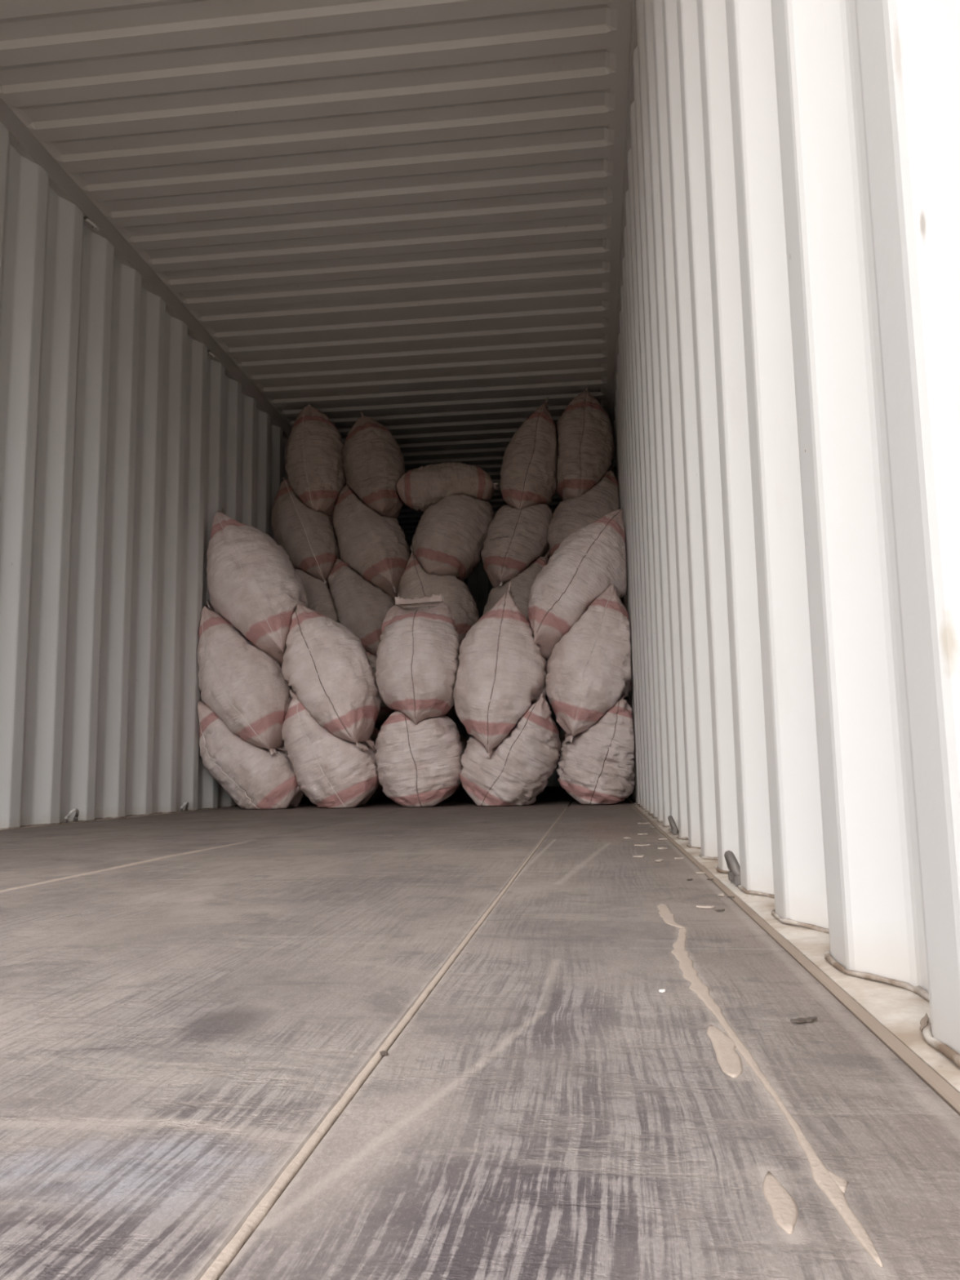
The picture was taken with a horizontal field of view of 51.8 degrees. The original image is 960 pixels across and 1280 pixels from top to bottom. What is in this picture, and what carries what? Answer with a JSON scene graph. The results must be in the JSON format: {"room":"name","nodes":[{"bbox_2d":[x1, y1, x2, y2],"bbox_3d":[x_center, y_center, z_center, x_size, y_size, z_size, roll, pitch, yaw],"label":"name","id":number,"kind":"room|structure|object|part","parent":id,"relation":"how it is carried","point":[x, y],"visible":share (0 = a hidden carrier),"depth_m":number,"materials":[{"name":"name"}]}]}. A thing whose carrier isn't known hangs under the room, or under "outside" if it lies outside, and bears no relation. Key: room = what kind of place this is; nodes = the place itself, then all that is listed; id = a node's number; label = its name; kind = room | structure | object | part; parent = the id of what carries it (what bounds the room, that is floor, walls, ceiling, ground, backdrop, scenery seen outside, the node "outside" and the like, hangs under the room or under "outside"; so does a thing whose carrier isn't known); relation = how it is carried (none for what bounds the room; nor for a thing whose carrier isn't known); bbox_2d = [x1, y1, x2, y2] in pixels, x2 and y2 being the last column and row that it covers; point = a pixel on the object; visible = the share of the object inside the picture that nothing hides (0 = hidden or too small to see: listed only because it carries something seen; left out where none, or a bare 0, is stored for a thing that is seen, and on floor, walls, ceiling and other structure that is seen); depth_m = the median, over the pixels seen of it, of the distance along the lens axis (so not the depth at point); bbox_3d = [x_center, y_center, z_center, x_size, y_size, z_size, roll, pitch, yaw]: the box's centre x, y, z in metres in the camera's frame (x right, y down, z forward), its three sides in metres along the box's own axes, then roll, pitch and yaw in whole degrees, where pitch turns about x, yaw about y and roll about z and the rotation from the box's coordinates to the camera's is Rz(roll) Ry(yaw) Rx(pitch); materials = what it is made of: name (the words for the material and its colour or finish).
{"room":"shipping container interior","nodes":[
{"label":"shipping container interior","id":0,"kind":"room"},
{"bbox_2d":[0,121,399,829],"bbox_3d":[-1.494,-0.319,5.979,0.047,2.642,11.950,-2,-8,6],"label":"wall","id":1,"kind":"structure","parent":0,"point":[122,442],"depth_m":4.38,"materials":[{"name":"white metal"}]},
{"bbox_2d":[63,808,79,822],"bbox_3d":[-1.653,0.712,4.018,0.036,0.056,0.094,-2,-8,6],"label":"ring","id":2,"kind":"object","parent":1,"relation":"attached to","point":[75,819],"visible":1,"depth_m":4.00,"materials":[{"name":"metal"}]},
{"bbox_2d":[84,215,98,231],"bbox_3d":[-1.691,-1.815,4.326,0.045,0.041,0.086,-2,-8,6],"label":"ring","id":3,"kind":"object","parent":1,"relation":"attached to","point":[95,227],"visible":1,"depth_m":4.30,"materials":[{"name":"metal"}]},
{"bbox_2d":[0,805,239,830],"bbox_3d":[-1.467,0.992,5.787,0.058,0.034,11.920,-2,-8,6],"label":"baseboard","id":4,"kind":"structure","parent":1,"relation":"attached to","point":[236,806],"depth_m":4.33,"materials":[{"name":"paint"}]},
{"bbox_2d":[0,97,292,439],"bbox_3d":[-1.525,-1.646,6.158,0.060,0.096,11.950,-2,-8,6],"label":"trim","id":5,"kind":"structure","parent":1,"relation":"attached to","point":[21,139],"depth_m":4.63,"materials":[{"name":"paint"}]},
{"bbox_2d":[179,801,188,811],"bbox_3d":[-1.526,0.861,5.121,0.032,0.049,0.082,-2,-8,6],"label":"ring","id":6,"kind":"object","parent":1,"relation":"attached to","point":[186,803],"visible":1,"depth_m":5.10,"materials":[{"name":"metal"}]},
{"bbox_2d":[207,349,216,359],"bbox_3d":[-1.535,-1.636,5.686,0.041,0.038,0.078,-2,-8,6],"label":"ring","id":7,"kind":"object","parent":1,"relation":"attached to","point":[213,356],"visible":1,"depth_m":5.66,"materials":[{"name":"metal"}]},
{"bbox_2d":[0,0,632,560],"bbox_3d":[-0.346,-1.742,6.009,2.442,0.029,11.997,-2,-8,6],"label":"ceiling","id":8,"kind":"structure","parent":0,"point":[405,215],"depth_m":4.23,"materials":[{"name":"paint"}]},
{"bbox_2d":[0,786,959,1279],"bbox_3d":[-0.299,0.982,5.642,2.400,0.090,12.000,-2,-8,6],"label":"floor","id":9,"kind":"structure","parent":0,"point":[175,1030],"depth_m":0.59,"materials":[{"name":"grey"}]},
{"bbox_3d":[-1.736,0.435,1.592,0.352,0.033,3.548,-2,-8,6],"label":"plywood panel","id":10,"kind":"part","parent":9,"relation":"part of","materials":[{"name":"grey wood"}]},
{"bbox_2d":[0,842,244,892],"bbox_3d":[-0.716,0.449,1.954,0.047,0.002,1.400,-2,-8,6],"label":"sand line","id":11,"kind":"object","parent":9,"relation":"on","point":[184,853],"visible":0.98,"depth_m":1.97,"materials":[{"name":"beige sand"}]},
{"bbox_3d":[-1.392,0.824,4.542,0.352,0.033,2.438,-2,-8,6],"label":"plywood panel","id":12,"kind":"part","parent":9,"relation":"part of","materials":[{"name":"grey wood"}]},
{"bbox_3d":[-1.094,0.494,2.119,0.796,0.033,4.748,-2,-8,6],"label":"plywood panel","id":13,"kind":"part","parent":9,"relation":"part of","materials":[{"name":"grey wood"}]},
{"bbox_2d":[197,696,303,808],"bbox_3d":[-1.235,0.594,5.426,0.538,0.651,0.450,-2,-8,6],"label":"sack","id":14,"kind":"object","parent":9,"relation":"on","point":[254,778],"visible":0.62,"depth_m":5.23,"materials":[{"name":"fabric"}]},
{"bbox_2d":[196,599,292,755],"bbox_3d":[-1.270,0.195,5.428,0.493,0.879,0.525,-2,-8,6],"label":"sack","id":15,"kind":"object","parent":14,"relation":"on","point":[246,688],"visible":0.9,"depth_m":5.25,"materials":[{"name":"fabric"}]},
{"bbox_2d":[206,506,310,665],"bbox_3d":[-1.240,-0.314,5.605,0.545,0.984,0.666,-2,-8,6],"label":"sack","id":16,"kind":"object","parent":15,"relation":"on","point":[253,583],"visible":0.91,"depth_m":5.39,"materials":[{"name":"fabric"}]},
{"bbox_3d":[-0.369,0.390,1.438,0.793,0.033,3.548,-2,-8,6],"label":"plywood panel","id":17,"kind":"part","parent":9,"relation":"part of","materials":[{"name":"grey wood"}]},
{"bbox_3d":[-1.112,1.142,6.945,0.352,0.033,2.438,-2,-8,6],"label":"plywood panel","id":18,"kind":"part","parent":9,"relation":"part of","materials":[{"name":"grey wood"}]},
{"bbox_2d":[281,688,379,808],"bbox_3d":[-0.801,0.573,5.370,0.513,0.659,0.483,-2,-8,6],"label":"sack","id":19,"kind":"object","parent":9,"relation":"on","point":[331,770],"visible":0.64,"depth_m":5.17,"materials":[{"name":"fabric"}]},
{"bbox_2d":[281,601,381,751],"bbox_3d":[-0.815,0.189,5.382,0.569,0.836,0.477,-5,-9,29],"label":"sack","id":20,"kind":"object","parent":19,"relation":"on","point":[329,670],"visible":1,"depth_m":5.19,"materials":[{"name":"fabric"}]},
{"bbox_3d":[-0.681,0.962,5.659,0.796,0.033,2.438,-2,-8,6],"label":"plywood panel","id":21,"kind":"part","parent":9,"relation":"part of","materials":[{"name":"grey wood"}]},
{"bbox_2d":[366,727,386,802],"bbox_3d":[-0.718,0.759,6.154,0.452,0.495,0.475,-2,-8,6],"label":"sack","id":22,"kind":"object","parent":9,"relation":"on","point":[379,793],"visible":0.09,"depth_m":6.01,"materials":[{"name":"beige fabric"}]},
{"bbox_2d":[366,651,394,725],"bbox_3d":[-0.720,0.304,6.234,0.448,0.482,0.477,-2,-8,6],"label":"sack","id":23,"kind":"object","parent":22,"relation":"on","point":[384,712],"visible":0.13,"depth_m":6.09,"materials":[{"name":"beige fabric"}]},
{"bbox_2d":[294,568,338,622],"bbox_3d":[-1.079,-0.153,6.393,0.435,0.669,0.569,-2,-8,6],"label":"sack","id":24,"kind":"object","parent":23,"relation":"on","point":[319,598],"visible":0.27,"depth_m":6.21,"materials":[{"name":"fabric"}]},
{"bbox_2d":[271,477,341,589],"bbox_3d":[-1.147,-0.717,6.567,0.535,0.825,0.529,-4,-8,20],"label":"sack","id":25,"kind":"object","parent":24,"relation":"on","point":[308,535],"visible":0.75,"depth_m":6.36,"materials":[{"name":"fabric"}]},
{"bbox_2d":[284,404,346,517],"bbox_3d":[-1.106,-1.210,6.676,0.409,0.820,0.465,6,-10,-40],"label":"sack","id":26,"kind":"object","parent":25,"relation":"on","point":[314,468],"visible":0.87,"depth_m":6.51,"materials":[{"name":"fabric"}]},
{"bbox_2d":[328,559,395,656],"bbox_3d":[-0.734,-0.177,6.355,0.478,0.722,0.578,-2,-8,6],"label":"sack","id":27,"kind":"object","parent":23,"relation":"on","point":[362,606],"visible":0.58,"depth_m":6.15,"materials":[{"name":"fabric"}]},
{"bbox_2d":[332,484,410,600],"bbox_3d":[-0.723,-0.631,6.507,0.638,0.824,0.474,-7,-10,37],"label":"sack","id":28,"kind":"object","parent":27,"relation":"on","point":[375,546],"visible":0.79,"depth_m":6.29,"materials":[{"name":"fabric"}]},
{"bbox_2d":[342,411,404,519],"bbox_3d":[-0.702,-1.172,6.630,0.478,0.774,0.411,-8,-10,40],"label":"sack","id":29,"kind":"object","parent":28,"relation":"on","point":[373,460],"visible":0.88,"depth_m":6.46,"materials":[{"name":"fabric"}]},
{"bbox_2d":[379,1050,387,1055],"bbox_3d":[-0.060,0.257,0.617,0.005,0.002,0.006,0,-8,-5],"label":"pebble","id":30,"kind":"object","parent":9,"relation":"on","point":[383,1052],"visible":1,"depth_m":0.61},
{"bbox_2d":[199,806,568,1279],"bbox_3d":[0.163,0.515,2.553,0.008,0.002,4.800,-2,-8,6],"label":"floor seam","id":31,"kind":"object","parent":9,"relation":"on","point":[227,1255],"visible":1,"depth_m":0.48,"materials":[{"name":"beige wood"}]},
{"bbox_2d":[374,711,462,807],"bbox_3d":[-0.325,0.601,5.316,0.478,0.573,0.502,-2,-8,6],"label":"sack","id":32,"kind":"object","parent":9,"relation":"on","point":[420,764],"visible":0.82,"depth_m":5.11,"materials":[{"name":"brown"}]},
{"bbox_2d":[374,593,459,724],"bbox_3d":[-0.331,0.092,5.331,0.454,0.745,0.523,-2,-8,11],"label":"sack","id":33,"kind":"object","parent":32,"relation":"on","point":[417,660],"visible":0.97,"depth_m":5.16,"materials":[{"name":"fabric"}]},
{"bbox_3d":[-0.401,1.280,8.062,0.796,0.033,2.438,-2,-8,6],"label":"plywood panel","id":34,"kind":"part","parent":9,"relation":"part of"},
{"bbox_3d":[-0.025,0.780,4.388,0.793,0.033,2.438,-2,-8,6],"label":"plywood panel","id":35,"kind":"part","parent":9,"relation":"part of","materials":[{"name":"grey wood"}]},
{"bbox_2d":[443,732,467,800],"bbox_3d":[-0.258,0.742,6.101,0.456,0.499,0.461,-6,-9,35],"label":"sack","id":36,"kind":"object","parent":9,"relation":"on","point":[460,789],"visible":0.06,"depth_m":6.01,"materials":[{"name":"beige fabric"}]},
{"bbox_2d":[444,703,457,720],"bbox_3d":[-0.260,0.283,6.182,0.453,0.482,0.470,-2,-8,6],"label":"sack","id":37,"kind":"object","parent":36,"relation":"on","point":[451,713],"visible":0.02,"depth_m":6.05,"materials":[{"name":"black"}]},
{"bbox_2d":[397,546,479,653],"bbox_3d":[-0.271,-0.234,6.309,0.548,0.795,0.525,-5,-8,25],"label":"sack","id":38,"kind":"object","parent":37,"relation":"on","point":[415,581],"visible":0.51,"depth_m":6.13,"materials":[{"name":"fabric"}]},
{"bbox_2d":[411,493,493,582],"bbox_3d":[-0.172,-0.739,6.450,0.619,0.781,0.487,5,-9,-36],"label":"sack","id":39,"kind":"object","parent":38,"relation":"on","point":[449,537],"visible":0.76,"depth_m":6.23,"materials":[{"name":"fabric"}]},
{"bbox_2d":[395,462,500,511],"bbox_3d":[-0.206,-1.002,6.480,0.676,0.314,0.366,-2,-8,6],"label":"sack","id":40,"kind":"object","parent":39,"relation":"on","point":[420,488],"visible":0.84,"depth_m":6.35,"materials":[{"name":"fabric"}]},
{"bbox_3d":[0.255,1.098,6.791,0.793,0.033,2.438,-2,-8,6],"label":"plywood panel","id":41,"kind":"part","parent":9,"relation":"part of","materials":[{"name":"grey wood"}]},
{"bbox_2d":[458,691,560,805],"bbox_3d":[0.163,0.574,5.264,0.540,0.596,0.502,-2,-8,6],"label":"sack","id":42,"kind":"object","parent":9,"relation":"on","point":[517,771],"visible":0.84,"depth_m":5.05,"materials":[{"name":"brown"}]},
{"bbox_2d":[453,581,546,758],"bbox_3d":[0.107,0.155,5.276,0.506,0.947,0.579,-2,-8,6],"label":"sack","id":43,"kind":"object","parent":42,"relation":"on","point":[501,671],"visible":0.99,"depth_m":5.07,"materials":[{"name":"fabric"}]},
{"bbox_3d":[0.597,1.486,9.721,0.793,0.033,3.508,-2,-8,6],"label":"plywood panel","id":44,"kind":"part","parent":9,"relation":"part of","materials":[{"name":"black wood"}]},
{"bbox_2d":[555,731,565,785],"bbox_3d":[0.667,0.715,6.000,0.458,0.496,0.473,-2,-8,6],"label":"sack","id":45,"kind":"object","parent":9,"relation":"on","point":[562,736],"visible":0.02,"depth_m":5.92,"materials":[{"name":"beige fabric"}]},
{"bbox_2d":[555,692,635,804],"bbox_3d":[0.601,0.561,5.211,0.407,0.597,0.467,-2,-8,6],"label":"sack","id":46,"kind":"object","parent":9,"relation":"on","point":[597,766],"visible":0.84,"depth_m":5.02,"materials":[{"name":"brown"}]},
{"bbox_2d":[545,584,631,744],"bbox_3d":[0.569,0.130,5.232,0.447,0.843,0.545,-2,-8,6],"label":"sack","id":47,"kind":"object","parent":46,"relation":"on","point":[588,668],"visible":1,"depth_m":5.04,"materials":[{"name":"fabric"}]},
{"bbox_2d":[527,508,626,659],"bbox_3d":[0.525,-0.332,5.401,0.546,0.880,0.620,-2,-8,6],"label":"sack","id":48,"kind":"object","parent":47,"relation":"on","point":[592,558],"visible":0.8,"depth_m":5.21,"materials":[{"name":"fabric"}]},
{"bbox_3d":[0.668,0.919,5.507,0.313,0.033,2.438,-2,-8,6],"label":"plywood panel","id":49,"kind":"part","parent":9,"relation":"part of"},
{"bbox_2d":[634,844,649,845],"bbox_3d":[0.374,0.472,2.280,0.030,0.003,0.021,-6,-9,33],"label":"chip","id":50,"kind":"object","parent":9,"relation":"on","point":[634,844],"visible":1,"depth_m":2.28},
{"bbox_2d":[657,903,682,928],"bbox_3d":[0.224,0.330,1.189,0.021,0.002,0.200,-2,-8,5],"label":"trail","id":51,"kind":"object","parent":9,"relation":"on","point":[664,912],"visible":1,"depth_m":1.18,"materials":[{"name":"beige sand"}]},
{"bbox_2d":[696,905,714,908],"bbox_3d":[0.283,0.335,1.244,0.022,0.002,0.011,-5,-9,28],"label":"chip","id":52,"kind":"object","parent":9,"relation":"on","point":[697,906],"visible":1,"depth_m":1.24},
{"bbox_2d":[706,1025,742,1077],"bbox_3d":[0.154,0.255,0.616,0.020,0.002,0.115,-2,-8,6],"label":"sand patch","id":53,"kind":"object","parent":9,"relation":"on","point":[729,1060],"visible":1,"depth_m":0.61,"materials":[{"name":"beige sand"}]},
{"bbox_2d":[671,925,882,1266],"bbox_3d":[0.172,0.269,0.724,0.031,0.002,0.765,-2,-8,6],"label":"trail","id":54,"kind":"object","parent":9,"relation":"on","point":[821,1175],"visible":1,"depth_m":0.49,"materials":[{"name":"beige sand"}]},
{"bbox_2d":[762,1171,798,1234],"bbox_3d":[0.121,0.226,0.399,0.013,0.002,0.057,-2,-8,6],"label":"sand patch","id":55,"kind":"object","parent":9,"relation":"on","point":[784,1208],"visible":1,"depth_m":0.40,"materials":[{"name":"beige sand"}]},
{"bbox_2d":[790,1016,817,1022],"bbox_3d":[0.222,0.260,0.679,0.020,0.002,0.008,2,-8,-22],"label":"dry leaf","id":56,"kind":"object","parent":9,"relation":"on","point":[808,1019],"visible":1,"depth_m":0.68,"materials":[{"name":"brown plant"}]},
{"bbox_2d":[826,1168,848,1192],"bbox_3d":[0.151,0.228,0.419,0.010,0.002,0.025,-2,-8,6],"label":"sand patch","id":57,"kind":"object","parent":9,"relation":"on","point":[842,1183],"visible":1,"depth_m":0.42,"materials":[{"name":"beige sand"}]},
{"bbox_3d":[0.207,0.729,6.050,0.457,0.496,0.471,-2,-8,6],"label":"sack","id":58,"kind":"object","parent":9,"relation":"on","visible":0},
{"bbox_3d":[0.202,0.274,6.134,0.466,0.477,0.473,-2,-8,6],"label":"sack","id":59,"kind":"object","parent":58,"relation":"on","visible":0},
{"bbox_2d":[482,551,549,618],"bbox_3d":[0.260,-0.234,6.243,0.515,0.699,0.512,1,-8,-12],"label":"sack","id":60,"kind":"object","parent":59,"relation":"on","point":[521,585],"visible":0.23,"depth_m":6.09,"materials":[{"name":"fabric"}]},
{"bbox_2d":[480,503,552,587],"bbox_3d":[0.252,-0.635,6.384,0.546,0.668,0.478,3,-9,-27],"label":"sack","id":61,"kind":"object","parent":60,"relation":"on","point":[516,538],"visible":0.73,"depth_m":6.19,"materials":[{"name":"fabric"}]},
{"bbox_2d":[499,397,558,509],"bbox_3d":[0.324,-1.202,6.507,0.389,0.824,0.485,-2,-8,10],"label":"sack","id":62,"kind":"object","parent":61,"relation":"on","point":[528,470],"visible":0.86,"depth_m":6.33,"materials":[{"name":"fabric"}]},
{"bbox_2d":[453,560,564,786],"bbox_3d":[0.364,0.414,11.687,2.447,2.820,0.050,-2,-8,6],"label":"wall","id":63,"kind":"structure","parent":0,"point":[478,584],"depth_m":11.83,"materials":[{"name":"grey paint"}]},
{"bbox_2d":[611,0,959,1068],"bbox_3d":[0.855,-0.395,5.715,0.046,2.642,11.950,-2,-8,6],"label":"wall","id":64,"kind":"structure","parent":0,"point":[786,434],"depth_m":0.96,"materials":[{"name":"white metal"}]},
{"bbox_2d":[609,0,637,470],"bbox_3d":[0.841,-1.722,5.892,0.060,0.096,11.950,-2,-8,6],"label":"trim","id":65,"kind":"structure","parent":64,"relation":"attached to","point":[633,38],"depth_m":4.03,"materials":[{"name":"paint"}]},
{"bbox_2d":[667,815,678,835],"bbox_3d":[0.519,0.498,2.666,0.025,0.050,0.078,-2,-8,6],"label":"ring","id":66,"kind":"object","parent":64,"relation":"attached to","point":[673,828],"visible":1,"depth_m":2.64,"materials":[{"name":"metal"}]},
{"bbox_2d":[724,850,741,886],"bbox_3d":[0.383,0.343,1.494,0.025,0.050,0.078,-2,-8,6],"label":"ring","id":67,"kind":"object","parent":64,"relation":"attached to","point":[734,875],"visible":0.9,"depth_m":1.47,"materials":[{"name":"metal"}]},
{"bbox_2d":[626,797,959,1093],"bbox_3d":[0.870,0.917,5.525,0.058,0.034,11.920,-2,-8,6],"label":"bottom side rail","id":68,"kind":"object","parent":64,"relation":"attached to","point":[900,1011],"depth_m":0.77,"materials":[{"name":"metal"}]},
{"bbox_2d":[920,1013,928,1031],"bbox_3d":[0.297,0.256,0.663,0.005,0.002,0.050,-5,-9,28],"label":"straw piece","id":69,"kind":"object","parent":68,"relation":"on","point":[924,1020],"visible":1,"depth_m":0.66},
{"bbox_3d":[0.677,-0.229,6.200,0.426,0.633,0.559,-2,-8,6],"label":"sack","id":70,"kind":"object","parent":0,"visible":0},
{"bbox_2d":[547,462,618,556],"bbox_3d":[0.663,-0.750,6.355,0.454,0.859,0.608,-2,-8,6],"label":"sack","id":71,"kind":"object","parent":70,"relation":"on","point":[571,514],"visible":0.39,"depth_m":6.18,"materials":[{"name":"fabric"}]},
{"bbox_2d":[555,386,614,500],"bbox_3d":[0.689,-1.269,6.476,0.390,0.816,0.477,-1,-8,2],"label":"sack","id":72,"kind":"object","parent":71,"relation":"on","point":[585,440],"visible":0.88,"depth_m":6.31,"materials":[{"name":"fabric"}]}
]}

